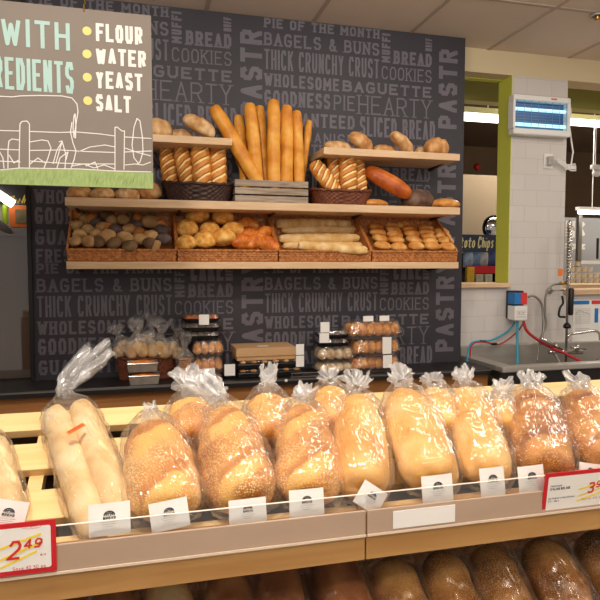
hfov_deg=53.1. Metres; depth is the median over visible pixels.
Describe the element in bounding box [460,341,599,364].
sink
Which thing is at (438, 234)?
roll
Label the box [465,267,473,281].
pack
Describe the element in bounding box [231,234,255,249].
croissant
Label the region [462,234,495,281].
shelf
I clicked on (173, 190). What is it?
basket
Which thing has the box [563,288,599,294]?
trim
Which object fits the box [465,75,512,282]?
trim
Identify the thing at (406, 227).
roll
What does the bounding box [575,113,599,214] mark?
strip light
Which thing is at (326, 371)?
tray
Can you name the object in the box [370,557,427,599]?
loaf
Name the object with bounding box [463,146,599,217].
wall
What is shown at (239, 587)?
loaf
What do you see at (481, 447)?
loaf
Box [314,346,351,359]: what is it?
clear clamshell
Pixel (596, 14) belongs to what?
sprinkler
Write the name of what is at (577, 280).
tub
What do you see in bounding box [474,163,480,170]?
light
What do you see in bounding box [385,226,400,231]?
roll
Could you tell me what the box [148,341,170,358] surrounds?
bread roll
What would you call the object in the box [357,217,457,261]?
wicker tray
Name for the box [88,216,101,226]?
bread roll
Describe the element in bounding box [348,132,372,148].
loaf
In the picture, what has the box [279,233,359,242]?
baguette
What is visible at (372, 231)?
roll
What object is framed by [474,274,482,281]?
pack
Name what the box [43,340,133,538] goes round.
loaf
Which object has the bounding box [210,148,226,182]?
loaf
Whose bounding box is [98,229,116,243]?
bread roll
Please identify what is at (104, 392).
countertop
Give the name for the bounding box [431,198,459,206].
loaf
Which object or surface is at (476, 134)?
ceiling
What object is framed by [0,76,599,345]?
wall
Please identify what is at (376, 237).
roll
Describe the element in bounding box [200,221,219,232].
bun
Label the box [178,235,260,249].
bread rolls
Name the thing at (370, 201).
loaf
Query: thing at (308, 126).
baguette
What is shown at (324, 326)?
tray
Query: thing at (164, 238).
bread roll
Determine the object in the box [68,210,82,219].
bread roll
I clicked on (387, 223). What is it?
roll
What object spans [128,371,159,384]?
tin
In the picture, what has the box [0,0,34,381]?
window
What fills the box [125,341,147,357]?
bread roll
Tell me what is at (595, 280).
tub
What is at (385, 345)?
clear clamshell
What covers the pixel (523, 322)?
hose
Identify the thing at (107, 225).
bread roll
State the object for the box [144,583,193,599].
loaf
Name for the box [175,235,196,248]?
bun
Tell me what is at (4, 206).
bottle
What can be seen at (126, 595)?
loaf
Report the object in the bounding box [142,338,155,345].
bag
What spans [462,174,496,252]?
wall
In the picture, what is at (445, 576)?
loaf
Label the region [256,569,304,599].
loaf
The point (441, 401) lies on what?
loaf
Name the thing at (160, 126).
loaf
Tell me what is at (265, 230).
croissant
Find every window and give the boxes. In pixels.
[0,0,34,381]
[563,217,599,280]
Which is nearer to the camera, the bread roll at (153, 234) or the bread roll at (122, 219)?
the bread roll at (153, 234)
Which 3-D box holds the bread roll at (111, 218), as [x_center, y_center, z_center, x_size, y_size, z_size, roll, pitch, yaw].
[-1.001,-0.424,3.183,0.068,0.063,0.078,0,3,-4]
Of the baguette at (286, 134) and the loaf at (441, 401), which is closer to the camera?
the loaf at (441, 401)
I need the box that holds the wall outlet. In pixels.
[543,154,553,168]
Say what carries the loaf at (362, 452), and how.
on the rack at (509, 521)
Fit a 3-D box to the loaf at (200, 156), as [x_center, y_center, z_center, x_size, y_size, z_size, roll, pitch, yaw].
[-0.512,-0.702,3.123,0.106,0.271,0.111,-2,4,-26]
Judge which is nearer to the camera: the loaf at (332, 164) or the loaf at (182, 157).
the loaf at (182, 157)
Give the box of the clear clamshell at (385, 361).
[347,355,397,369]
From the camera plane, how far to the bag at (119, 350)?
3.15 m
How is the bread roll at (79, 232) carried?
in the wicker tray at (167, 252)
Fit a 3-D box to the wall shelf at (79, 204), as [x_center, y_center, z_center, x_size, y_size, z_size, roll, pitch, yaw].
[-0.147,-0.490,3.298,2.113,0.059,0.299,-1,3,-15]
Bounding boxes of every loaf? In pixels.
[0,435,29,523]
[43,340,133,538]
[63,596,88,599]
[66,187,91,197]
[89,590,135,599]
[90,188,114,197]
[115,188,139,198]
[123,403,201,532]
[137,182,161,198]
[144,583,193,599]
[152,118,172,134]
[159,148,177,180]
[165,362,213,447]
[172,129,192,135]
[174,148,192,181]
[181,374,275,524]
[182,114,214,136]
[190,147,211,182]
[206,575,253,599]
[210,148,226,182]
[245,365,289,447]
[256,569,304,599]
[274,380,340,517]
[309,160,340,188]
[310,371,347,433]
[313,561,372,599]
[324,141,350,147]
[326,159,339,184]
[333,370,389,509]
[339,158,356,189]
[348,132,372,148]
[356,160,366,189]
[365,166,411,198]
[366,199,387,205]
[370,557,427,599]
[372,144,396,150]
[385,370,458,503]
[390,131,412,151]
[400,189,433,206]
[414,146,424,151]
[419,373,455,437]
[422,550,480,599]
[423,137,448,152]
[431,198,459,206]
[451,365,511,496]
[468,544,532,599]
[488,377,515,438]
[509,369,574,492]
[522,537,592,599]
[560,372,599,469]
[576,530,599,597]
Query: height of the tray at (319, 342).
0.018 m
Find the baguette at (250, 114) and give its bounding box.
[244,102,263,195]
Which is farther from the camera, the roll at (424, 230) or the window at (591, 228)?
the window at (591, 228)
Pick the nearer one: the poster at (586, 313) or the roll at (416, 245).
the roll at (416, 245)
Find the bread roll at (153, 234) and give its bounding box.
[144,230,157,238]
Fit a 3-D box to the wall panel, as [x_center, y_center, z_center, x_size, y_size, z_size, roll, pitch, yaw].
[-0.208,-0.552,3.505,2.501,2.093,0.140,-1,3,-15]
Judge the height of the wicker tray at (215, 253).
0.283 m
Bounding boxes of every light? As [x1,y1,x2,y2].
[0,191,15,206]
[464,105,497,122]
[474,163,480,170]
[570,113,599,126]
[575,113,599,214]
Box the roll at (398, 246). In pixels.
[391,242,406,250]
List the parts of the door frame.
post, rail, handle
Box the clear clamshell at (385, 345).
[348,337,397,353]
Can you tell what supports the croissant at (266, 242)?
in the wicker tray at (215, 253)
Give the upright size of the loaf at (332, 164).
0.226 m
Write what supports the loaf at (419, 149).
on the wall shelf at (384, 158)
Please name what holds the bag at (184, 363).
on the countertop at (104, 392)
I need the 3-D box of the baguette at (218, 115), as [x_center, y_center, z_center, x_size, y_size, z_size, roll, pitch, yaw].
[-0.333,-0.810,3.151,0.282,0.424,0.059,0,3,-5]
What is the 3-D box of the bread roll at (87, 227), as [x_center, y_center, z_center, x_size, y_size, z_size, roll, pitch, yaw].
[-1.076,-0.352,3.059,0.073,0.073,0.057,-1,3,-17]
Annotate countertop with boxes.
[0,361,491,413]
[563,283,599,287]
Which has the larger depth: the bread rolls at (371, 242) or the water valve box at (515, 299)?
the water valve box at (515, 299)
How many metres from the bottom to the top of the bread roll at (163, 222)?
0.076 m
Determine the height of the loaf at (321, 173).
0.203 m
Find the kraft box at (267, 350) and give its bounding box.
[230,342,295,360]
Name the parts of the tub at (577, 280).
deli tub, deli tub, deli tub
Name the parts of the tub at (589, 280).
deli tub, deli tub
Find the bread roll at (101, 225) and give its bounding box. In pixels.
[94,222,106,229]
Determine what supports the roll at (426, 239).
in the wicker tray at (425, 255)
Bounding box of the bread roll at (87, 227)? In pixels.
[81,224,93,234]
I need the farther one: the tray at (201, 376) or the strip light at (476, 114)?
the strip light at (476, 114)
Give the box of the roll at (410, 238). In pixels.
[406,235,421,242]
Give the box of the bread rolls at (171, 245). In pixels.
[71,233,173,248]
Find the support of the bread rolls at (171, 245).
on the wicker tray at (167, 252)
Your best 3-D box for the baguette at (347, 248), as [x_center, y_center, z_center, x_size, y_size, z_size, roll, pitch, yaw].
[0.180,-0.286,3.270,0.387,0.073,0.057,0,3,-8]
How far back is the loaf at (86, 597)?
1.33 m
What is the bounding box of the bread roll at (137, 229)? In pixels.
[133,227,144,233]
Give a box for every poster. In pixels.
[9,205,26,226]
[572,300,599,341]
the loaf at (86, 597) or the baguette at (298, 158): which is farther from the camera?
the baguette at (298, 158)
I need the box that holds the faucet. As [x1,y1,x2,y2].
[539,220,599,361]
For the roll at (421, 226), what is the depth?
3.63 m
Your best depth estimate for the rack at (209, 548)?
1.22 m
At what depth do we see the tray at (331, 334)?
3.38 m
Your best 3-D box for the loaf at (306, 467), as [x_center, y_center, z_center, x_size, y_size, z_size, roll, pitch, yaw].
[0.011,0.339,1.431,0.170,0.238,0.382,0,3,-4]
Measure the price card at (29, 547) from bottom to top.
0.097 m
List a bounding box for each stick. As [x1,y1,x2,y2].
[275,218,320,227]
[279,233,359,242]
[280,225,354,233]
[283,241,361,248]
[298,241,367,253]
[316,219,350,226]
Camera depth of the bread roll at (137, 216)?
3.21 m
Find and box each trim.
[204,0,599,57]
[462,282,510,287]
[464,80,599,113]
[465,47,599,90]
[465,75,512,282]
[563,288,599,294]
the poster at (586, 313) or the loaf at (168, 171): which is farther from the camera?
the poster at (586, 313)
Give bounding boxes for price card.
[0,519,56,576]
[542,468,599,512]
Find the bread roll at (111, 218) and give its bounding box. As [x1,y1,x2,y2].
[105,215,116,223]
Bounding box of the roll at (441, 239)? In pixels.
[437,236,453,243]
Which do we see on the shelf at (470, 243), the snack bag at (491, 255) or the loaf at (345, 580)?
the snack bag at (491, 255)
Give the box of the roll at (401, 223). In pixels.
[397,221,409,228]
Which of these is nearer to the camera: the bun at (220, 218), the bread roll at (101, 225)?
the bread roll at (101, 225)
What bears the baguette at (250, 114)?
in the wooden crate
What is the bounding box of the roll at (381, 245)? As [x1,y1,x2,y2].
[374,241,390,249]
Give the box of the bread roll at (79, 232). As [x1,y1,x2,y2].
[72,228,86,237]
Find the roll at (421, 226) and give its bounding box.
[418,224,433,229]
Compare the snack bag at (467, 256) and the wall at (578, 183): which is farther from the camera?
the wall at (578, 183)
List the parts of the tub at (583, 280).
deli tub, deli tub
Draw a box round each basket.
[116,354,174,379]
[160,180,233,200]
[308,187,371,204]
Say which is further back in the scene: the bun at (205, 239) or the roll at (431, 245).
the roll at (431, 245)
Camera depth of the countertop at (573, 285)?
5.09 m
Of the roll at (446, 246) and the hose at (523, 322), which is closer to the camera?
the roll at (446, 246)
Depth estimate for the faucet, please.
3.94 m
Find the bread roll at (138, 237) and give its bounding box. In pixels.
[133,232,146,244]
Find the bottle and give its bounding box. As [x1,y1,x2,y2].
[2,204,7,222]
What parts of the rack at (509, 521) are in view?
blank price strip, panel, price rail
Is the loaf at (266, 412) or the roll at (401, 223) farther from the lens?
the roll at (401, 223)
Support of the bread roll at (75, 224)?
in the wicker tray at (167, 252)
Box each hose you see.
[466,322,515,361]
[469,323,522,356]
[516,321,518,364]
[522,321,581,361]
[527,295,543,344]
[536,283,559,361]
[552,351,559,361]
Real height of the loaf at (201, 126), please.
0.114 m
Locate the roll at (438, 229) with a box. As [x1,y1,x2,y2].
[433,227,448,233]
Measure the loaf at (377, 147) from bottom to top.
0.065 m
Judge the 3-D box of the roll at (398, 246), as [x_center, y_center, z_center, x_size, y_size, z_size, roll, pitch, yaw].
[0.561,-0.301,3.404,0.100,0.055,0.076,-1,4,-22]
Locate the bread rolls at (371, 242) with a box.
[367,236,443,250]
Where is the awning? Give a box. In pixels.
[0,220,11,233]
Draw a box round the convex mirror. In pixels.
[482,215,495,234]
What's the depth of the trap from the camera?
3.97 m
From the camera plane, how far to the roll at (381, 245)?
3.37 m
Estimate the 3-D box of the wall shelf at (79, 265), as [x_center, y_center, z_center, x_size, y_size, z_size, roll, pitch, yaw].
[-0.149,-0.183,3.315,2.109,0.055,0.299,-1,3,-15]
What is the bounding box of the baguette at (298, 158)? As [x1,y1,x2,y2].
[292,110,304,188]
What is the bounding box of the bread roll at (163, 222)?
[157,220,168,227]
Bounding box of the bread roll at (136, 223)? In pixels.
[130,220,142,226]
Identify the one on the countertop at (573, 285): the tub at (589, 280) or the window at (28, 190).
the tub at (589, 280)
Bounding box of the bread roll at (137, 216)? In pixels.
[132,213,143,221]
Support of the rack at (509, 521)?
on the floor
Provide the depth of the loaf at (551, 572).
1.55 m
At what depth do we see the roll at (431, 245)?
3.44 m
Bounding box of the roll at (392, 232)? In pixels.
[387,230,402,236]
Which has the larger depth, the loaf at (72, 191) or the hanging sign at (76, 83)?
the loaf at (72, 191)
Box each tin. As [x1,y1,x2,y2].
[126,359,157,372]
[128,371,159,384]
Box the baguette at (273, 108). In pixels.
[267,99,280,195]
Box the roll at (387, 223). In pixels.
[384,222,399,227]
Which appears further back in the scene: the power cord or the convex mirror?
the convex mirror
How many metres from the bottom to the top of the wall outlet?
0.100 m
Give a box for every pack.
[192,340,222,354]
[193,356,222,370]
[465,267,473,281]
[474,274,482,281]
[483,274,491,281]
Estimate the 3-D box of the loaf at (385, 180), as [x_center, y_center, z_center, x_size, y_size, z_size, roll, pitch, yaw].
[0.496,-0.661,3.376,0.265,0.190,0.102,0,3,8]
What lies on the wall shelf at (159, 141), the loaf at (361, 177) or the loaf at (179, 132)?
the loaf at (179, 132)
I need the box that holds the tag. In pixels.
[558,269,562,275]
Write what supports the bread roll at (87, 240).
in the wicker tray at (167, 252)
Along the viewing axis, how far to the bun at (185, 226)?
3.16 m
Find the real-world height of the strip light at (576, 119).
0.241 m
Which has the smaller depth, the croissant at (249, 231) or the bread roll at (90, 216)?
the bread roll at (90, 216)
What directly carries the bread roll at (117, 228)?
in the wicker tray at (167, 252)
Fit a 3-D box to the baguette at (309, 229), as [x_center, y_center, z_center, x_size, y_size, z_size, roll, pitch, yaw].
[0.117,-0.412,3.496,0.484,0.062,0.059,-1,3,-17]
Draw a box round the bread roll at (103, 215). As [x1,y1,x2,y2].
[99,211,115,221]
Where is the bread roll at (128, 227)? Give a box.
[122,223,135,234]
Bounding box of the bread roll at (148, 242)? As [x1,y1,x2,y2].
[142,237,154,248]
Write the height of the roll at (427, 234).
0.055 m
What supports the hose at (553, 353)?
attached to the faucet
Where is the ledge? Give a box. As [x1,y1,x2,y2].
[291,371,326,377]
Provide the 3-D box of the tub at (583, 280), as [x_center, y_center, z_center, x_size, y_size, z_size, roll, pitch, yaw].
[2.502,-0.222,5.305,0.073,0.144,0.068,-1,3,-15]
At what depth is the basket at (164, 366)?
3.18 m
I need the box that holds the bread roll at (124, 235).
[116,231,132,243]
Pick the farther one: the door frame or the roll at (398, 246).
the door frame
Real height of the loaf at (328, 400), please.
0.170 m
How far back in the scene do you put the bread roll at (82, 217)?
3.12 m
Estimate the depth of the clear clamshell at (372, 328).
3.42 m
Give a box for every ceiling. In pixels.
[110,0,599,60]
[464,104,599,153]
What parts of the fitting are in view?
arm, stem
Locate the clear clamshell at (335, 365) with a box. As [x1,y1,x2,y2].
[314,360,351,371]
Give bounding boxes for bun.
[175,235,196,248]
[177,219,198,235]
[185,212,209,223]
[194,230,215,248]
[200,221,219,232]
[211,212,233,224]
[213,228,235,245]
[222,221,243,235]
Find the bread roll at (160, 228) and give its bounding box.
[154,224,169,233]
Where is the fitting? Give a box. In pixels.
[590,119,599,176]
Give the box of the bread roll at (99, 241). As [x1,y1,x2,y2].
[93,235,104,247]
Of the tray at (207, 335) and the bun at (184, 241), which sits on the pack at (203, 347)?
the tray at (207, 335)
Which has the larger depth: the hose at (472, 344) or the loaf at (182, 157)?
the hose at (472, 344)
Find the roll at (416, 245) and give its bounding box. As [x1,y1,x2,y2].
[408,241,424,250]
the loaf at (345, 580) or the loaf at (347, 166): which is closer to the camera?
the loaf at (345, 580)
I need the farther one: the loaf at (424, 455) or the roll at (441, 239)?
the roll at (441, 239)
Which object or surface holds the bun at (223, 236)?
in the wicker tray at (215, 253)
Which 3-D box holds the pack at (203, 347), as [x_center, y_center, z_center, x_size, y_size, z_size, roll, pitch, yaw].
[-0.499,0.256,3.244,0.181,0.086,0.158,-1,3,-15]
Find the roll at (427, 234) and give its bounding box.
[421,232,436,238]
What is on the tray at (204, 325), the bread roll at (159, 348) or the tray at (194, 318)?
the tray at (194, 318)
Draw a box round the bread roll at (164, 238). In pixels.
[155,233,170,245]
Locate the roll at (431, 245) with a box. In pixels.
[424,241,440,250]
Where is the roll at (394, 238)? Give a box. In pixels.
[388,235,404,242]
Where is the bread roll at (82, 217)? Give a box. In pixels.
[78,213,87,224]
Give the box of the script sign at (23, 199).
[10,195,25,204]
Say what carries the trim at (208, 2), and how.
attached to the ceiling at (482, 24)
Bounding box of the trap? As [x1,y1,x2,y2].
[508,94,570,138]
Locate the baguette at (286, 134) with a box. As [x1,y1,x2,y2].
[280,105,293,195]
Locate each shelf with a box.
[65,197,459,220]
[66,261,458,271]
[153,134,231,152]
[309,147,459,171]
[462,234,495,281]
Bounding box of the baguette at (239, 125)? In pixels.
[234,114,250,194]
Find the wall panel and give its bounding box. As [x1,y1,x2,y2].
[26,0,464,379]
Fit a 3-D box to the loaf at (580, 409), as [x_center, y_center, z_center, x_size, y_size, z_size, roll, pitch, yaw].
[0.787,0.333,1.619,0.180,0.223,0.444,1,3,10]
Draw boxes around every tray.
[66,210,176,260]
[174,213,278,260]
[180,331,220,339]
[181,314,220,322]
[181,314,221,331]
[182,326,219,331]
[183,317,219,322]
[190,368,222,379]
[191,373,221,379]
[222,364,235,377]
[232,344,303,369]
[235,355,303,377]
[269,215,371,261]
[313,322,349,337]
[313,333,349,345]
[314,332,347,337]
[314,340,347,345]
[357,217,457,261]
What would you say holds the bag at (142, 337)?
in the basket at (164, 366)
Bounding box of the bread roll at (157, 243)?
[152,240,160,251]
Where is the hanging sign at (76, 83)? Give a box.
[0,0,152,188]
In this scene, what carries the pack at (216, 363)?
on the tray at (206, 375)
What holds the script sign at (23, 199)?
attached to the window at (28, 190)
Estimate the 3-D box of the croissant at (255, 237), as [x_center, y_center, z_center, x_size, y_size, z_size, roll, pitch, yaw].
[-0.231,-0.313,3.224,0.132,0.092,0.088,-1,4,-20]
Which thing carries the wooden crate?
on the wall shelf at (79, 204)
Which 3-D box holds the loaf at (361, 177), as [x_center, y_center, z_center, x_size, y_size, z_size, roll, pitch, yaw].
[0.337,-0.705,3.388,0.086,0.204,0.092,-1,4,-22]
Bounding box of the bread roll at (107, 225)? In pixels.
[103,222,113,229]
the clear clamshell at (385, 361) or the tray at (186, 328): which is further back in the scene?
the clear clamshell at (385, 361)
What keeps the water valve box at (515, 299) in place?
attached to the wall at (537, 194)
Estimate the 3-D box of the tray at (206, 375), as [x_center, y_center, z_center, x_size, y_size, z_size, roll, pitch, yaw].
[-0.505,0.388,3.250,0.173,0.063,0.156,-1,3,-15]
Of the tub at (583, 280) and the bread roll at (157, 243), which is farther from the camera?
the tub at (583, 280)
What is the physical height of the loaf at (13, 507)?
0.201 m
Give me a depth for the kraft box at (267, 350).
3.27 m
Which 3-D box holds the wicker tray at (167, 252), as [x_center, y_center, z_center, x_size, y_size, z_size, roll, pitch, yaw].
[-0.914,-0.342,3.104,0.532,0.283,0.292,-1,3,-15]
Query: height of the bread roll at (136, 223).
0.060 m
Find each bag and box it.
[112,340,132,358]
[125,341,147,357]
[132,334,155,341]
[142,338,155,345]
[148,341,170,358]
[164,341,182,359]
[178,357,191,377]
[463,252,472,266]
[472,252,479,265]
[480,252,487,265]
[488,252,495,265]
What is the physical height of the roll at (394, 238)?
0.055 m
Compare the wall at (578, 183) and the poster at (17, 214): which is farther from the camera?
the wall at (578, 183)
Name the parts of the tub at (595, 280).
deli tub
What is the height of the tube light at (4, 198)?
0.125 m
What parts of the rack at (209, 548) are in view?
price rail, panel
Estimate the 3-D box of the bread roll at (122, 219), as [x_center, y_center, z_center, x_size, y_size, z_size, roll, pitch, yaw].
[-0.944,-0.428,3.197,0.081,0.058,0.064,2,4,25]
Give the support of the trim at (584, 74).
attached to the wall at (537, 194)
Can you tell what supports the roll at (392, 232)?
in the wicker tray at (425, 255)
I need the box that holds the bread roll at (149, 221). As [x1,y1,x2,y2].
[141,215,157,228]
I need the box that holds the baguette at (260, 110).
[256,105,268,195]
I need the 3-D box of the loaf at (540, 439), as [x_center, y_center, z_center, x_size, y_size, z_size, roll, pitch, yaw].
[0.625,0.329,1.584,0.174,0.237,0.464,1,3,14]
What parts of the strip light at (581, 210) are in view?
hanging rod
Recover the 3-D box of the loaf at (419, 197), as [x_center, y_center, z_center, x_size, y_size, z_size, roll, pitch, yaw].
[0.676,-0.581,3.451,0.202,0.109,0.143,-1,4,-21]
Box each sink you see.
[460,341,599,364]
[460,341,599,385]
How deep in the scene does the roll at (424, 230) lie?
3.58 m
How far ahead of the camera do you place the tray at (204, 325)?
3.19 m
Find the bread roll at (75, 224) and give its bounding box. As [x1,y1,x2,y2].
[71,220,83,230]
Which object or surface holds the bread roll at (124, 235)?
in the wicker tray at (167, 252)
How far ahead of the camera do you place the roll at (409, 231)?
3.54 m
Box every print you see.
[13,525,45,570]
[548,485,571,502]
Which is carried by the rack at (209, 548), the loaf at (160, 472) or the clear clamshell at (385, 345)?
the loaf at (160, 472)
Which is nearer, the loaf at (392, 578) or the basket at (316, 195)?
the loaf at (392, 578)
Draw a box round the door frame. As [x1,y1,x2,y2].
[575,215,599,266]
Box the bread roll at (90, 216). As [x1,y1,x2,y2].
[86,213,97,223]
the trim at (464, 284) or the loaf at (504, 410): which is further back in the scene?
the trim at (464, 284)
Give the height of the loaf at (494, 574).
0.276 m
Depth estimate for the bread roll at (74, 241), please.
2.94 m
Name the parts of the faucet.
lever handle, lever handle, swing spout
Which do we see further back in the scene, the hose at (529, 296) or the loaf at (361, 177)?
the hose at (529, 296)
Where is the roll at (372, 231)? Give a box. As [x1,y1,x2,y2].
[369,227,385,234]
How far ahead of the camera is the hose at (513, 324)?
3.97 m
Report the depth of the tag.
3.92 m
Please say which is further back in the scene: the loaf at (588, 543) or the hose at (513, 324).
the hose at (513, 324)
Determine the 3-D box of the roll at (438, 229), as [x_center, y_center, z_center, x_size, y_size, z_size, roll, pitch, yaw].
[0.858,-0.415,3.644,0.100,0.055,0.076,0,3,-8]
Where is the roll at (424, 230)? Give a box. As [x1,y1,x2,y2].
[419,228,434,234]
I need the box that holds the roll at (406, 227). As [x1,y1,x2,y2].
[401,225,416,231]
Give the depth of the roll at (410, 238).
3.48 m
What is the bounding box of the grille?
[515,100,566,129]
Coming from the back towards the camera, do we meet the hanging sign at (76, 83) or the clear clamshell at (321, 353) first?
the clear clamshell at (321, 353)
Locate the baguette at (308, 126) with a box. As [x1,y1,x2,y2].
[296,120,311,196]
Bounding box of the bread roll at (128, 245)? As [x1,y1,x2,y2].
[122,240,137,251]
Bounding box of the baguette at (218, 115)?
[209,104,262,179]
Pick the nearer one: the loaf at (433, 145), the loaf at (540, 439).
the loaf at (540, 439)
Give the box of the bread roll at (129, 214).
[126,212,133,218]
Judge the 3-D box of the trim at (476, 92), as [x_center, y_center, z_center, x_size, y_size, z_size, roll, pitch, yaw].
[4.023,-1.717,5.462,7.400,0.208,0.100,-1,3,-15]
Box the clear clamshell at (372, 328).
[344,316,398,336]
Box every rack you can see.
[0,396,365,599]
[310,380,599,599]
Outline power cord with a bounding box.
[555,100,575,170]
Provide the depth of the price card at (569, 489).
1.39 m
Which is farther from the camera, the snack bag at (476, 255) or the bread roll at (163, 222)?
the snack bag at (476, 255)
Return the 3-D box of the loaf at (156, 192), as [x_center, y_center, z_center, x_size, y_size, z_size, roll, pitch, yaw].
[-0.781,-0.566,3.112,0.129,0.097,0.113,0,3,-1]
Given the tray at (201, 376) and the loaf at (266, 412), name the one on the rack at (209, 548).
the loaf at (266, 412)
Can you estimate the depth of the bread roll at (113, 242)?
2.97 m
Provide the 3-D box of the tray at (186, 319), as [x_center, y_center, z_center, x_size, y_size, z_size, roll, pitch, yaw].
[-0.535,0.106,3.247,0.201,0.019,0.147,-1,3,-15]
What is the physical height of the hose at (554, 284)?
0.522 m
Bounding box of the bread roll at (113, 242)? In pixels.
[106,237,121,248]
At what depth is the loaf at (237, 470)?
1.28 m
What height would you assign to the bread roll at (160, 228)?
0.061 m
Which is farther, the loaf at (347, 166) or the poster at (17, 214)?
the loaf at (347, 166)
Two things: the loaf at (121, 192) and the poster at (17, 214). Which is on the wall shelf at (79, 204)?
the loaf at (121, 192)
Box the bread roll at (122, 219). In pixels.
[117,214,129,224]
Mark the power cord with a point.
(573, 166)
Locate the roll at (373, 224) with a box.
[367,222,383,228]
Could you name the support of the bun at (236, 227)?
in the wicker tray at (215, 253)
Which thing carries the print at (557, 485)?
attached to the price card at (569, 489)
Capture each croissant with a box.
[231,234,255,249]
[237,217,259,229]
[241,228,260,234]
[247,233,264,249]
[257,226,272,235]
[259,236,278,249]
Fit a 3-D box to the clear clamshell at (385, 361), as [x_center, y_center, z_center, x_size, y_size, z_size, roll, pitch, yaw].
[0.422,0.357,3.492,0.329,0.097,0.199,-1,3,-15]
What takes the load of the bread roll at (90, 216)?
in the wicker tray at (167, 252)
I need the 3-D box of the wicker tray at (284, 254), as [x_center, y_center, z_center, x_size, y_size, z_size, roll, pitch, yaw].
[0.107,-0.357,3.371,0.532,0.283,0.292,-1,3,-15]
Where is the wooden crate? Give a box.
[229,179,307,202]
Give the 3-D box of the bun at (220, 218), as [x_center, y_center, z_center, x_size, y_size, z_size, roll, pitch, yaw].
[-0.425,-0.459,3.307,0.125,0.092,0.133,0,3,2]
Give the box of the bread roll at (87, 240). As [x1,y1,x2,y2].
[81,235,93,247]
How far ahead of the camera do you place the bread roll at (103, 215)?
3.16 m
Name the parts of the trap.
frame, plate, frame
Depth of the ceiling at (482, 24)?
3.37 m
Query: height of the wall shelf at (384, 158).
0.056 m
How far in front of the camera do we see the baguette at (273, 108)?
3.18 m
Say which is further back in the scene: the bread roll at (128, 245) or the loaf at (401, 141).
the loaf at (401, 141)
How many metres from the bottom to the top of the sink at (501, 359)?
1.068 m
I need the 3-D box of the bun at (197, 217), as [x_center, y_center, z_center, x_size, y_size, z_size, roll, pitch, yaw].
[-0.560,-0.464,3.282,0.135,0.101,0.138,0,3,6]
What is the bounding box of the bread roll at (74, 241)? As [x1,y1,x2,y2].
[69,236,81,246]
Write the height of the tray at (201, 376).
0.012 m
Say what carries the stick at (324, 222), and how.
in the wicker tray at (284, 254)
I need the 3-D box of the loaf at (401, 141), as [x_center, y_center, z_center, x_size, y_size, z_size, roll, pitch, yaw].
[0.568,-0.881,3.363,0.151,0.119,0.095,-2,4,-31]
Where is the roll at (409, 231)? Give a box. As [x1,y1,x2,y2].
[404,229,419,236]
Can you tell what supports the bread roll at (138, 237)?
in the wicker tray at (167, 252)
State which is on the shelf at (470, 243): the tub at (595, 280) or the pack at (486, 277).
the pack at (486, 277)
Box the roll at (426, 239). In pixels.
[422,237,437,243]
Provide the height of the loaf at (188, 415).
0.194 m
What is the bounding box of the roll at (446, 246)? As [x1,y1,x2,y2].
[440,242,455,250]
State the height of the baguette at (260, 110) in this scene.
0.494 m
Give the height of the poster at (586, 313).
0.326 m
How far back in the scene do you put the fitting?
5.14 m
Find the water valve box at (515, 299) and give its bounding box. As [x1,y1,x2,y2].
[506,290,526,319]
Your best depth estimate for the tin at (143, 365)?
3.06 m
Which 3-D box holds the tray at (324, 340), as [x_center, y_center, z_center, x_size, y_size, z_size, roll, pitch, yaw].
[0.180,0.216,3.430,0.194,0.076,0.176,-1,3,-15]
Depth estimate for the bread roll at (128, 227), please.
3.09 m
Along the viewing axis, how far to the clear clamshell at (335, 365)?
3.40 m
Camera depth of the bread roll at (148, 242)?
3.00 m
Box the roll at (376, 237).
[372,233,387,241]
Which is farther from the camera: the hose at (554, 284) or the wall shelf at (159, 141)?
the hose at (554, 284)
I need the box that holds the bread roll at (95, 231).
[89,228,102,236]
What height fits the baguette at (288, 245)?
0.047 m
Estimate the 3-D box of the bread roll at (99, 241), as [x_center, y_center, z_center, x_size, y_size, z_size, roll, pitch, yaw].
[-1.002,-0.290,2.978,0.068,0.064,0.081,-2,4,-31]
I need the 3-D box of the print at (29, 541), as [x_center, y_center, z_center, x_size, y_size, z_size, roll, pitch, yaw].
[-0.495,0.451,1.096,0.057,0.082,0.001,-1,3,-15]
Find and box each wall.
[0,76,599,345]
[0,228,30,378]
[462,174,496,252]
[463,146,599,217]
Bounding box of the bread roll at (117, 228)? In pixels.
[108,224,121,233]
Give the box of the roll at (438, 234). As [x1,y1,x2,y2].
[435,232,450,238]
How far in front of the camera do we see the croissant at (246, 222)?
3.34 m
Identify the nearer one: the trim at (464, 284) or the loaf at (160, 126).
the loaf at (160, 126)
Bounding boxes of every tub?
[574,261,580,282]
[580,267,586,282]
[586,267,592,282]
[592,273,598,282]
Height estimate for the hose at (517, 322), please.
0.327 m
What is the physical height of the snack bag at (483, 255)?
0.158 m
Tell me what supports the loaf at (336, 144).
on the wall shelf at (384, 158)
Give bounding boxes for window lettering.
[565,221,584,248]
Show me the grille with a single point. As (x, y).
(517, 124)
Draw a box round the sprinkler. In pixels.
[589,12,599,20]
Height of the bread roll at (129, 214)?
0.060 m

